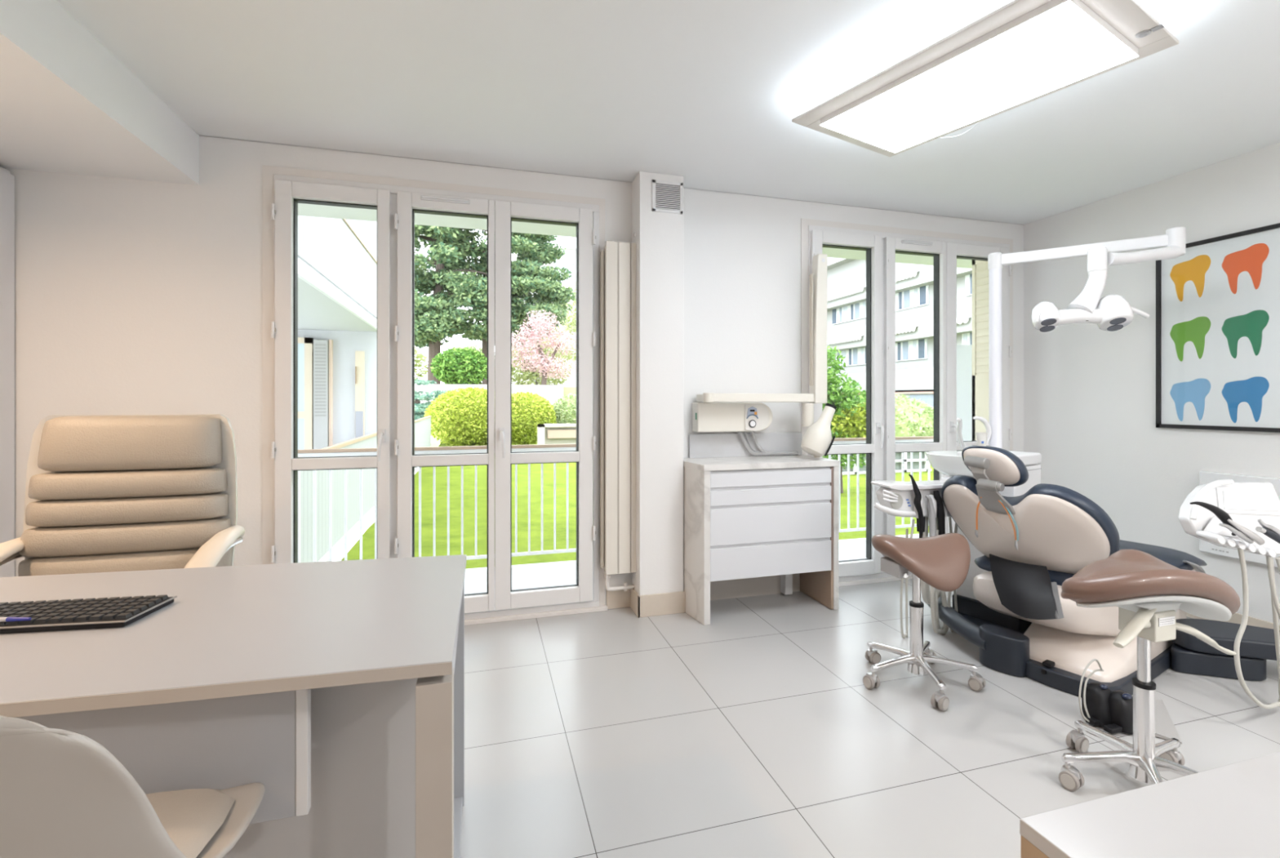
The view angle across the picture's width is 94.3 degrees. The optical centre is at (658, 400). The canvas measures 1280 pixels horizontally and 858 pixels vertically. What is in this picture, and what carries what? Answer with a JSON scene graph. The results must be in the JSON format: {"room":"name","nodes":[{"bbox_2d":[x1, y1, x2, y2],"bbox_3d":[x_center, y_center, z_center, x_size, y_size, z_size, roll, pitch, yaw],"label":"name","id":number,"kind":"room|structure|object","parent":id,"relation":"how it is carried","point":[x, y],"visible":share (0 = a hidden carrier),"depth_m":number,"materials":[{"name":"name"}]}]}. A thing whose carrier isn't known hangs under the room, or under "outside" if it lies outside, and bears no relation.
{"room":"dental clinic","nodes":[
{"label":"dental clinic","id":0,"kind":"room"},
{"bbox_2d":[0,0,199,185],"bbox_3d":[-2.186,-1.210,0.288,1.417,0.340,5.005,0,0,-17],"label":"ceiling","id":1,"kind":"structure","parent":0,"point":[68,104],"depth_m":2.23,"materials":[{"name":"paint"}]},
{"bbox_2d":[4,135,1023,604],"bbox_3d":[-0.448,-0.035,3.553,6.420,2.490,0.295,0,0,-17],"label":"wall","id":2,"kind":"structure","parent":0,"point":[132,296],"depth_m":2.91,"materials":[{"name":"paint"}]},
{"bbox_2d":[262,164,607,625],"bbox_3d":[-1.123,0.022,3.166,1.735,2.375,0.151,0,0,-17],"label":"window","id":3,"kind":"structure","parent":2,"relation":"attached to","point":[396,201],"depth_m":3.11,"materials":[{"name":"white plastic"}]},
{"bbox_2d":[421,195,470,204],"bbox_3d":[-1.127,-1.063,3.145,0.245,0.022,0.022,0,0,-17],"label":"air vent","id":4,"kind":"object","parent":3,"relation":"attached to","point":[425,199],"depth_m":3.14,"materials":[{"name":"white plastic"}]},
{"bbox_2d":[600,232,635,574],"bbox_3d":[-0.208,0.004,3.402,0.243,1.963,0.067,0,0,-17],"label":"radiator","id":5,"kind":"object","parent":2,"relation":"attached to","point":[617,260],"visible":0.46,"depth_m":3.37,"materials":[{"name":"beige metal"}]},
{"bbox_2d":[692,253,836,457],"bbox_3d":[0.635,-0.271,3.574,0.856,1.237,0.311,0,0,-3],"label":"machine","id":6,"kind":"object","parent":2,"relation":"attached to","point":[740,413],"visible":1,"depth_m":3.58,"materials":[{"name":"white plastic"}]},
{"bbox_2d":[800,218,1013,586],"bbox_3d":[1.755,0.022,4.027,1.735,2.375,0.151,0,0,-17],"label":"window","id":7,"kind":"structure","parent":2,"relation":"attached to","point":[881,244],"depth_m":3.97,"materials":[{"name":"white plastic"}]},
{"bbox_2d":[901,240,933,245],"bbox_3d":[1.751,-1.063,4.006,0.245,0.022,0.022,0,0,-17],"label":"air vent","id":8,"kind":"object","parent":7,"relation":"attached to","point":[904,242],"depth_m":4.01,"materials":[{"name":"white plastic"}]},
{"bbox_2d":[972,259,988,440],"bbox_3d":[2.469,0.030,4.458,0.023,2.300,0.255,0,0,-17],"label":"shutter","id":9,"kind":"object","parent":2,"relation":"attached to","point":[980,268],"visible":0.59,"depth_m":4.51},
{"bbox_2d":[203,135,1017,224],"bbox_3d":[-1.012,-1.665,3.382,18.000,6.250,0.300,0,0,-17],"label":"wall","id":10,"kind":"structure","parent":0,"point":[203,135],"depth_m":3.34,"materials":[{"name":"white paint"}]},
{"bbox_2d":[688,431,801,457],"bbox_3d":[0.552,0.277,3.683,0.760,0.143,0.016,0,0,-17],"label":"backsplash","id":11,"kind":"structure","parent":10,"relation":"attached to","point":[706,445],"depth_m":3.65,"materials":[{"name":"white"}]},
{"bbox_2d":[297,203,972,268],"bbox_3d":[2.492,-1.386,5.099,10.300,0.208,0.980,0,0,-17],"label":"window blind","id":12,"kind":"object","parent":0,"point":[306,210],"depth_m":4.34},
{"bbox_2d":[631,171,683,595],"bbox_3d":[-0.004,-0.035,3.438,0.260,2.490,0.180,0,0,-17],"label":"wall pillar","id":13,"kind":"structure","parent":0,"point":[658,238],"depth_m":3.35,"materials":[{"name":"paint"}]},
{"bbox_2d":[604,572,635,591],"bbox_3d":[-0.218,1.040,3.405,0.185,0.110,0.034,0,0,-17],"label":"pipe","id":14,"kind":"object","parent":13,"relation":"attached to","point":[625,587],"visible":0.94,"depth_m":3.39,"materials":[{"name":"white metal"}]},
{"bbox_2d":[606,588,685,617],"bbox_3d":[-0.071,1.150,3.412,0.422,0.120,0.192,0,0,-17],"label":"baseboard","id":15,"kind":"structure","parent":13,"relation":"attached to","point":[673,602],"depth_m":3.36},
{"bbox_2d":[651,179,683,213],"bbox_3d":[0.053,-1.150,3.358,0.184,0.176,0.008,0,0,-17],"label":"vent grille","id":16,"kind":"object","parent":13,"relation":"attached to","point":[667,197],"visible":1,"depth_m":3.36,"materials":[{"name":"white plastic"}]},
{"bbox_2d":[55,0,1279,224],"bbox_3d":[0.945,-1.330,1.371,5.203,0.100,5.285,0,0,-17],"label":"ceiling","id":17,"kind":"structure","parent":0,"point":[707,93],"depth_m":2.44,"materials":[{"name":"paint"}]},
{"bbox_2d":[791,0,1178,157],"bbox_3d":[1.166,-1.216,2.248,0.711,0.128,1.103,0,0,-33],"label":"ceiling light","id":18,"kind":"object","parent":17,"relation":"attached to","point":[1021,52],"visible":1,"depth_m":2.08,"materials":[{"name":"white plastic"}]},
{"bbox_2d":[464,533,928,594],"bbox_3d":[0.241,1.360,4.425,15.000,0.200,0.980,0,0,-17],"label":"floor","id":19,"kind":"structure","parent":0,"point":[554,573],"depth_m":4.33,"materials":[{"name":"concrete"}]},
{"bbox_2d":[297,435,933,562],"bbox_3d":[0.884,0.801,5.103,7.380,0.918,0.040,0,0,-17],"label":"balcony railing","id":20,"kind":"object","parent":19,"relation":"on","point":[540,447],"visible":0.15,"depth_m":4.40,"materials":[{"name":"white metal"}]},
{"bbox_2d":[956,344,972,451],"bbox_3d":[2.848,0.370,5.550,0.600,1.780,0.060,0,0,-17],"label":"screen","id":21,"kind":"object","parent":19,"relation":"on","point":[964,352],"visible":0.02,"depth_m":5.56,"materials":[{"name":"white"}]},
{"bbox_2d":[460,578,1279,857],"bbox_3d":[0.306,1.270,1.034,6.620,0.120,5.005,0,0,-17],"label":"floor","id":22,"kind":"structure","parent":0,"point":[757,731],"depth_m":2.14,"materials":[{"name":"tile"}]},
{"bbox_2d":[0,166,14,577],"bbox_3d":[-2.869,0.092,1.532,0.618,2.236,2.181,0,0,-17],"label":"tall cabinet","id":23,"kind":"object","parent":22,"relation":"on","point":[6,180],"visible":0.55,"depth_m":2.62,"materials":[{"name":"white wood"}]},
{"bbox_2d":[0,413,244,576],"bbox_3d":[-1.718,0.630,1.817,0.672,1.160,0.623,0,0,-17],"label":"chair","id":24,"kind":"object","parent":22,"relation":"on","point":[104,493],"visible":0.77,"depth_m":1.95,"materials":[{"name":"beige leather"}]},
{"bbox_2d":[18,517,231,556],"bbox_3d":[-1.770,0.458,1.988,0.578,0.095,0.114,0,0,-17],"label":"cushion","id":25,"kind":"object","parent":24,"relation":"on","point":[172,536],"depth_m":1.94,"materials":[{"name":"beige leather"}]},
{"bbox_2d":[17,547,233,576],"bbox_3d":[-1.768,0.597,1.983,0.581,0.186,0.114,0,0,-17],"label":"cushion","id":26,"kind":"object","parent":24,"relation":"on","point":[144,558],"depth_m":1.93,"materials":[{"name":"beige leather"}]},
{"bbox_2d":[25,493,228,526],"bbox_3d":[-1.771,0.367,1.992,0.544,0.086,0.114,0,0,-17],"label":"cushion","id":27,"kind":"object","parent":24,"relation":"on","point":[138,509],"depth_m":1.95,"materials":[{"name":"beige leather"}]},
{"bbox_2d":[27,467,227,499],"bbox_3d":[-1.772,0.280,1.995,0.535,0.088,0.114,0,0,-17],"label":"cushion","id":28,"kind":"object","parent":24,"relation":"on","point":[66,483],"depth_m":1.96,"materials":[{"name":"beige leather"}]},
{"bbox_2d":[37,415,222,471],"bbox_3d":[-1.776,0.143,2.010,0.499,0.183,0.125,0,0,-17],"label":"cushion","id":29,"kind":"object","parent":24,"relation":"on","point":[68,443],"depth_m":1.97,"materials":[{"name":"beige leather"}]},
{"bbox_2d":[0,715,265,857],"bbox_3d":[-0.859,0.759,0.780,0.500,0.908,0.450,0,0,-17],"label":"chair","id":30,"kind":"object","parent":22,"relation":"on","point":[64,794],"visible":1,"depth_m":0.68,"materials":[{"name":"beige plastic"}]},
{"bbox_2d":[0,554,466,857],"bbox_3d":[-1.389,0.840,1.256,1.859,0.740,0.945,0,0,-17],"label":"desk","id":31,"kind":"object","parent":22,"relation":"on","point":[335,687],"visible":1,"depth_m":1.16,"materials":[{"name":"laminate"}]},
{"bbox_2d":[0,594,177,633],"bbox_3d":[-1.331,0.459,1.266,0.455,0.021,0.157,0,0,-9],"label":"keyboard","id":32,"kind":"object","parent":31,"relation":"on","point":[116,611],"visible":0.98,"depth_m":1.26,"materials":[{"name":"black plastic"}]},
{"bbox_2d":[0,616,31,622],"bbox_3d":[-1.347,0.443,1.195,0.148,0.010,0.010,0,0,-6],"label":"pen","id":33,"kind":"object","parent":32,"relation":"on","point":[2,619],"visible":1,"depth_m":1.20,"materials":[{"name":"blue plastic"}]},
{"bbox_2d":[683,454,839,625],"bbox_3d":[0.575,0.779,3.488,0.872,0.862,0.387,0,0,-17],"label":"base cabinet","id":34,"kind":"object","parent":22,"relation":"on","point":[753,526],"visible":0.99,"depth_m":3.32,"materials":[{"name":"wood"}]},
{"bbox_2d":[871,474,957,638],"bbox_3d":[1.403,0.793,3.110,0.769,0.840,0.324,0,0,-17],"label":"dental assistant unit","id":35,"kind":"object","parent":22,"relation":"on","point":[920,500],"visible":0.73,"depth_m":3.02,"materials":[{"name":"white plastic"}]},
{"bbox_2d":[871,480,944,502],"bbox_3d":[1.341,0.464,3.083,0.502,0.094,0.152,0,0,-17],"label":"tray","id":36,"kind":"object","parent":35,"relation":"on","point":[889,491],"depth_m":3.01,"materials":[{"name":"white plastic"}]},
{"bbox_2d":[908,474,924,537],"bbox_3d":[1.304,0.536,2.985,0.081,0.328,0.034,0,0,-17],"label":"dental handpiece","id":37,"kind":"object","parent":35,"relation":"attached to","point":[915,491],"depth_m":2.99,"materials":[{"name":"black plastic"}]},
{"bbox_2d":[862,533,986,711],"bbox_3d":[1.106,0.892,2.549,0.485,0.634,0.482,0,0,-17],"label":"stool","id":38,"kind":"object","parent":22,"relation":"on","point":[942,562],"visible":1,"depth_m":2.49,"materials":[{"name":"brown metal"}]},
{"bbox_2d":[925,268,1041,633],"bbox_3d":[1.797,0.245,3.075,0.601,1.930,0.734,0,0,-17],"label":"dental unit","id":39,"kind":"object","parent":22,"relation":"on","point":[950,463],"visible":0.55,"depth_m":3.21,"materials":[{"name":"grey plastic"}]},
{"bbox_2d":[925,450,973,476],"bbox_3d":[1.648,0.350,3.228,0.354,0.120,0.354,0,0,-17],"label":"basin","id":40,"kind":"object","parent":39,"relation":"in","point":[950,463],"depth_m":3.14,"materials":[{"name":"white ceramic"}]},
{"bbox_2d":[969,416,991,446],"bbox_3d":[1.771,0.186,3.244,0.124,0.198,0.100,0,0,-17],"label":"faucet","id":41,"kind":"object","parent":39,"relation":"on","point":[988,424],"depth_m":3.25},
{"bbox_2d":[975,432,987,445],"bbox_3d":[1.749,0.211,3.206,0.060,0.072,0.060,0,0,-17],"label":"plastic cup","id":42,"kind":"object","parent":39,"relation":"on","point":[981,437],"visible":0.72,"depth_m":3.19,"materials":[{"name":"white plastic"}]},
{"bbox_2d":[987,226,1186,332],"bbox_3d":[2.023,-0.570,2.854,0.825,0.500,0.561,0,0,36],"label":"lamp","id":43,"kind":"object","parent":39,"relation":"attached to","point":[1111,313],"visible":0.99,"depth_m":2.75,"materials":[{"name":"white plastic"}]},
{"bbox_2d":[927,445,1207,697],"bbox_3d":[2.069,0.713,2.981,1.334,0.994,1.062,0,0,-17],"label":"dental chair","id":44,"kind":"object","parent":22,"relation":"on","point":[1061,531],"visible":0.86,"depth_m":2.62,"materials":[{"name":"beige plastic"}]},
{"bbox_2d":[961,445,1028,486],"bbox_3d":[1.578,0.309,2.789,0.129,0.186,0.275,0,0,-37],"label":"cushion","id":45,"kind":"object","parent":44,"relation":"on","point":[1003,467],"depth_m":2.72,"materials":[{"name":"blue leather"}]},
{"bbox_2d":[974,496,1018,550],"bbox_3d":[1.547,0.564,2.739,0.088,0.235,0.196,0,0,-37],"label":"cord","id":46,"kind":"object","parent":44,"relation":"hanging from","point":[1000,500],"visible":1,"depth_m":2.69,"materials":[{"name":"plastic"}]},
{"bbox_2d":[941,475,1119,555],"bbox_3d":[1.699,0.590,2.771,0.305,0.448,0.728,0,0,-33],"label":"cushion","id":47,"kind":"object","parent":44,"relation":"on","point":[1051,519],"depth_m":2.64,"materials":[{"name":"blue leather"}]},
{"bbox_2d":[974,539,1207,586],"bbox_3d":[2.179,0.775,2.897,1.133,0.130,0.640,0,0,-17],"label":"seat cushion","id":48,"kind":"object","parent":44,"relation":"on","point":[1045,570],"depth_m":2.73,"materials":[{"name":"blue leather"}]},
{"bbox_2d":[1078,658,1182,743],"bbox_3d":[1.812,1.098,2.213,0.498,0.216,0.265,0,0,-17],"label":"foot pedal","id":49,"kind":"object","parent":22,"relation":"on","point":[1101,706],"visible":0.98,"depth_m":2.19,"materials":[{"name":"black plastic"}]},
{"bbox_2d":[1085,715,1122,733],"bbox_3d":[1.632,1.188,2.175,0.065,0.020,0.090,0,0,-17],"label":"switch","id":50,"kind":"object","parent":49,"relation":"attached to","point":[1112,725],"depth_m":2.18,"materials":[{"name":"black plastic"}]},
{"bbox_2d":[1019,751,1279,857],"bbox_3d":[1.221,0.760,0.076,1.617,0.900,1.245,0,0,-17],"label":"countertop","id":51,"kind":"structure","parent":22,"relation":"on","point":[1230,811],"depth_m":0.44,"materials":[{"name":"laminate"}]},
{"bbox_2d":[1058,549,1240,791],"bbox_3d":[1.543,0.850,1.862,0.449,0.720,0.552,0,0,38],"label":"stool","id":52,"kind":"object","parent":22,"relation":"on","point":[1148,591],"visible":0.84,"depth_m":1.81,"materials":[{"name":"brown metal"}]},
{"bbox_2d":[1171,479,1279,708],"bbox_3d":[2.402,0.760,2.485,1.183,0.899,0.589,0,0,-17],"label":"dental instrument unit","id":53,"kind":"object","parent":22,"relation":"on","point":[1242,517],"visible":0.98,"depth_m":2.33,"materials":[{"name":"white plastic"}]},
{"bbox_2d":[1190,501,1239,535],"bbox_3d":[2.002,0.427,2.124,0.205,0.132,0.036,0,0,-13],"label":"dental handpiece","id":54,"kind":"object","parent":53,"relation":"attached to","point":[1228,522],"depth_m":2.11,"materials":[{"name":"black plastic"}]},
{"bbox_2d":[1203,515,1260,537],"bbox_3d":[2.160,0.479,2.236,0.261,0.081,0.072,0,0,-17],"label":"tray","id":55,"kind":"object","parent":53,"relation":"on","point":[1211,522],"depth_m":2.23,"materials":[{"name":"white plastic"}]},
{"bbox_2d":[1023,142,1279,624],"bbox_3d":[3.399,-0.035,2.106,0.120,2.490,5.285,0,0,-17],"label":"wall","id":56,"kind":"structure","parent":0,"point":[1090,391],"depth_m":3.60,"materials":[{"name":"paint"}]},
{"bbox_2d":[1155,222,1279,432],"bbox_3d":[3.035,-0.357,3.070,0.021,1.034,0.831,0,0,-17],"label":"framed poster","id":57,"kind":"object","parent":56,"relation":"attached to","point":[1218,302],"visible":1,"depth_m":3.17,"materials":[{"name":"paper"}]},
{"bbox_2d":[1169,377,1210,421],"bbox_3d":[2.965,0.000,3.308,0.001,0.240,0.198,0,0,-17],"label":"print","id":58,"kind":"object","parent":57,"relation":"on","point":[1189,397],"depth_m":3.31},
{"bbox_2d":[1169,316,1210,361],"bbox_3d":[2.965,-0.338,3.308,0.001,0.240,0.198,0,0,-17],"label":"print","id":59,"kind":"object","parent":57,"relation":"attached to","point":[1189,336],"depth_m":3.31},
{"bbox_2d":[1169,254,1210,301],"bbox_3d":[2.965,-0.676,3.308,0.001,0.240,0.198,0,0,-17],"label":"print","id":60,"kind":"object","parent":57,"relation":"attached to","point":[1189,274],"depth_m":3.31},
{"bbox_2d":[1222,376,1269,422],"bbox_3d":[3.036,0.000,3.071,0.001,0.240,0.198,0,0,-17],"label":"print","id":61,"kind":"object","parent":57,"relation":"on","point":[1245,399],"depth_m":3.07},
{"bbox_2d":[1222,310,1269,358],"bbox_3d":[3.036,-0.338,3.071,0.001,0.240,0.198,0,0,-17],"label":"print","id":62,"kind":"object","parent":57,"relation":"attached to","point":[1245,333],"depth_m":3.07},
{"bbox_2d":[1222,243,1269,293],"bbox_3d":[3.036,-0.676,3.071,0.001,0.240,0.198,0,0,-17],"label":"print","id":63,"kind":"object","parent":57,"relation":"attached to","point":[1245,266],"depth_m":3.07},
{"bbox_2d":[1186,612,1279,630],"bbox_3d":[3.353,1.163,2.027,0.012,0.095,4.958,0,0,-17],"label":"baseboard","id":64,"kind":"structure","parent":56,"relation":"attached to","point":[1236,618],"depth_m":3.05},
{"bbox_2d":[1199,471,1279,567],"bbox_3d":[3.154,0.607,2.647,0.034,0.437,1.262,0,0,-17],"label":"wall heater","id":65,"kind":"object","parent":56,"relation":"attached to","point":[1205,477],"visible":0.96,"depth_m":3.10,"materials":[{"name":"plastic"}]},
{"label":"outside","id":66,"kind":"structure","parent":0,"visible":0},
{"bbox_2d":[297,215,431,562],"bbox_3d":[-6.733,-3.090,9.623,4.620,9.400,14.900,0,0,-17],"label":"apartment wing","id":67,"kind":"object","parent":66,"point":[337,258],"visible":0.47,"depth_m":7.61,"materials":[{"name":"paint"}]},
{"bbox_2d":[313,339,328,448],"bbox_3d":[-4.830,0.325,8.497,0.180,2.370,0.050,0,0,-17],"label":"shutter","id":68,"kind":"object","parent":67,"relation":"hanging from","point":[320,347],"depth_m":8.47,"materials":[{"name":"white plastic"}]},
{"bbox_2d":[355,366,356,383],"bbox_3d":[-4.411,-0.365,8.659,0.015,0.250,0.020,0,0,-17],"label":"wall lamp","id":69,"kind":"object","parent":67,"relation":"attached to","point":[355,366],"depth_m":8.65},
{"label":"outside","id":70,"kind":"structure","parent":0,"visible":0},
{"bbox_2d":[340,441,933,568],"bbox_3d":[5.684,1.582,16.368,23.000,0.135,19.700,0,0,-17],"label":"lawn","id":71,"kind":"structure","parent":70,"point":[441,472],"depth_m":8.50,"materials":[{"name":"green plant"}]},
{"bbox_2d":[414,377,457,420],"bbox_3d":[-8.224,0.378,20.446,4.622,2.292,2.977,0,0,-21],"label":"juniper","id":72,"kind":"object","parent":71,"relation":"on","point":[420,408],"visible":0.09,"depth_m":19.82,"materials":[{"name":"blue plant"}]},
{"bbox_2d":[422,386,486,446],"bbox_3d":[-5.974,0.595,19.077,2.974,2.083,2.490,0,0,-17],"label":"shrub","id":73,"kind":"object","parent":71,"relation":"on","point":[459,418],"visible":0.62,"depth_m":18.21,"materials":[{"name":"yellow plant"}]},
{"bbox_2d":[511,391,556,444],"bbox_3d":[-4.299,0.627,19.056,2.094,1.868,1.906,0,0,-17],"label":"shrub","id":74,"kind":"object","parent":71,"relation":"on","point":[529,410],"visible":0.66,"depth_m":18.50,"materials":[{"name":"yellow plant"}]},
{"bbox_2d":[537,423,576,444],"bbox_3d":[-2.376,1.110,15.990,1.700,0.940,0.400,0,0,-17],"label":"planter","id":75,"kind":"object","parent":71,"relation":"on","point":[547,433],"visible":0.47,"depth_m":15.79,"materials":[{"name":"concrete"}]},
{"bbox_2d":[551,391,576,423],"bbox_3d":[-2.533,0.635,20.113,2.597,1.845,2.086,0,0,-17],"label":"shrub","id":76,"kind":"object","parent":71,"relation":"on","point":[566,410],"visible":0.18,"depth_m":19.37,"materials":[{"name":"green plant"}]},
{"bbox_2d":[822,342,896,493],"bbox_3d":[3.182,0.306,10.281,1.743,2.613,1.170,0,0,-17],"label":"bush","id":77,"kind":"object","parent":71,"relation":"on","point":[849,419],"visible":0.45,"depth_m":10.05,"materials":[{"name":"green plant"}]},
{"bbox_2d":[822,451,931,474],"bbox_3d":[3.680,1.340,12.636,5.100,0.500,0.100,0,0,-17],"label":"fence","id":78,"kind":"object","parent":71,"relation":"on","point":[907,455],"visible":0.09,"depth_m":13.15,"materials":[{"name":"white metal"}]},
{"bbox_2d":[831,393,933,436],"bbox_3d":[6.415,0.862,16.954,4.096,2.202,2.505,0,0,-17],"label":"hedge","id":79,"kind":"object","parent":71,"relation":"on","point":[915,418],"visible":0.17,"depth_m":16.18,"materials":[{"name":"green plant"}]},
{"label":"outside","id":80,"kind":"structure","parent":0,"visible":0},
{"bbox_3d":[17.181,1.720,64.644,50.000,0.180,66.000,0,0,-17],"label":"ground","id":81,"kind":"structure","parent":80,"visible":0},
{"bbox_2d":[826,257,972,407],"bbox_3d":[14.023,-5.590,43.343,8.270,14.400,45.000,0,0,-17],"label":"apartment block","id":82,"kind":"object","parent":81,"relation":"on","point":[846,277],"visible":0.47,"depth_m":32.49,"materials":[{"name":"concrete"}]},
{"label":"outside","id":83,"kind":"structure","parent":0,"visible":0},
{"bbox_2d":[431,386,576,446],"bbox_3d":[-24.523,0.835,47.043,40.000,2.750,55.800,0,0,-17],"label":"terrace","id":84,"kind":"object","parent":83,"point":[566,390],"depth_m":24.15,"materials":[{"name":"white"}]},
{"bbox_2d":[414,346,427,380],"bbox_3d":[-14.471,-1.771,30.113,5.356,3.086,2.556,0,0,-17],"label":"bush","id":85,"kind":"object","parent":84,"relation":"on","point":[420,356],"visible":0.06,"depth_m":30.72,"materials":[{"name":"green plant"}]},
{"bbox_2d":[430,344,486,384],"bbox_3d":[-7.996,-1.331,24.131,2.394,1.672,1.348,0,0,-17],"label":"shrub","id":86,"kind":"object","parent":84,"relation":"on","point":[460,366],"visible":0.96,"depth_m":23.80,"materials":[{"name":"green plant"}]},
{"bbox_2d":[414,383,563,442],"bbox_3d":[-6.639,0.500,23.221,5.800,2.220,0.300,0,0,-17],"label":"wall","id":87,"kind":"structure","parent":84,"relation":"on","point":[551,393],"depth_m":23.42,"materials":[{"name":"white paint"}]},
{"bbox_2d":[414,224,576,384],"bbox_3d":[-8.503,-6.150,27.729,9.611,11.237,6.106,0,0,-17],"label":"cedar tree","id":88,"kind":"object","parent":84,"relation":"on","point":[437,317],"visible":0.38,"depth_m":26.57,"materials":[{"name":"green plant"}]},
{"bbox_2d":[511,328,574,385],"bbox_3d":[-7.266,-2.417,35.397,4.726,3.927,2.540,0,0,-17],"label":"bush","id":89,"kind":"object","parent":84,"relation":"on","point":[517,377],"visible":0.32,"depth_m":34.96,"materials":[{"name":"green plant"}]},
{"bbox_2d":[511,310,576,385],"bbox_3d":[-4.973,-2.220,25.651,3.629,3.383,1.884,0,0,-17],"label":"blossom tree","id":90,"kind":"object","parent":84,"relation":"on","point":[542,362],"visible":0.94,"depth_m":25.48,"materials":[{"name":"pink plant"}]},
{"bbox_2d":[511,235,576,386],"bbox_3d":[-5.917,-7.165,48.177,11.700,13.250,8.300,0,0,-17],"label":"building","id":91,"kind":"structure","parent":84,"relation":"on","point":[568,260],"depth_m":43.86,"materials":[{"name":"white paint"}]},
{"bbox_2d":[534,282,576,371],"bbox_3d":[-4.354,-3.566,33.143,5.177,6.055,2.552,0,0,-17],"label":"tree","id":92,"kind":"object","parent":84,"relation":"on","point":[573,322],"visible":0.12,"depth_m":32.74,"materials":[{"name":"green plant"}]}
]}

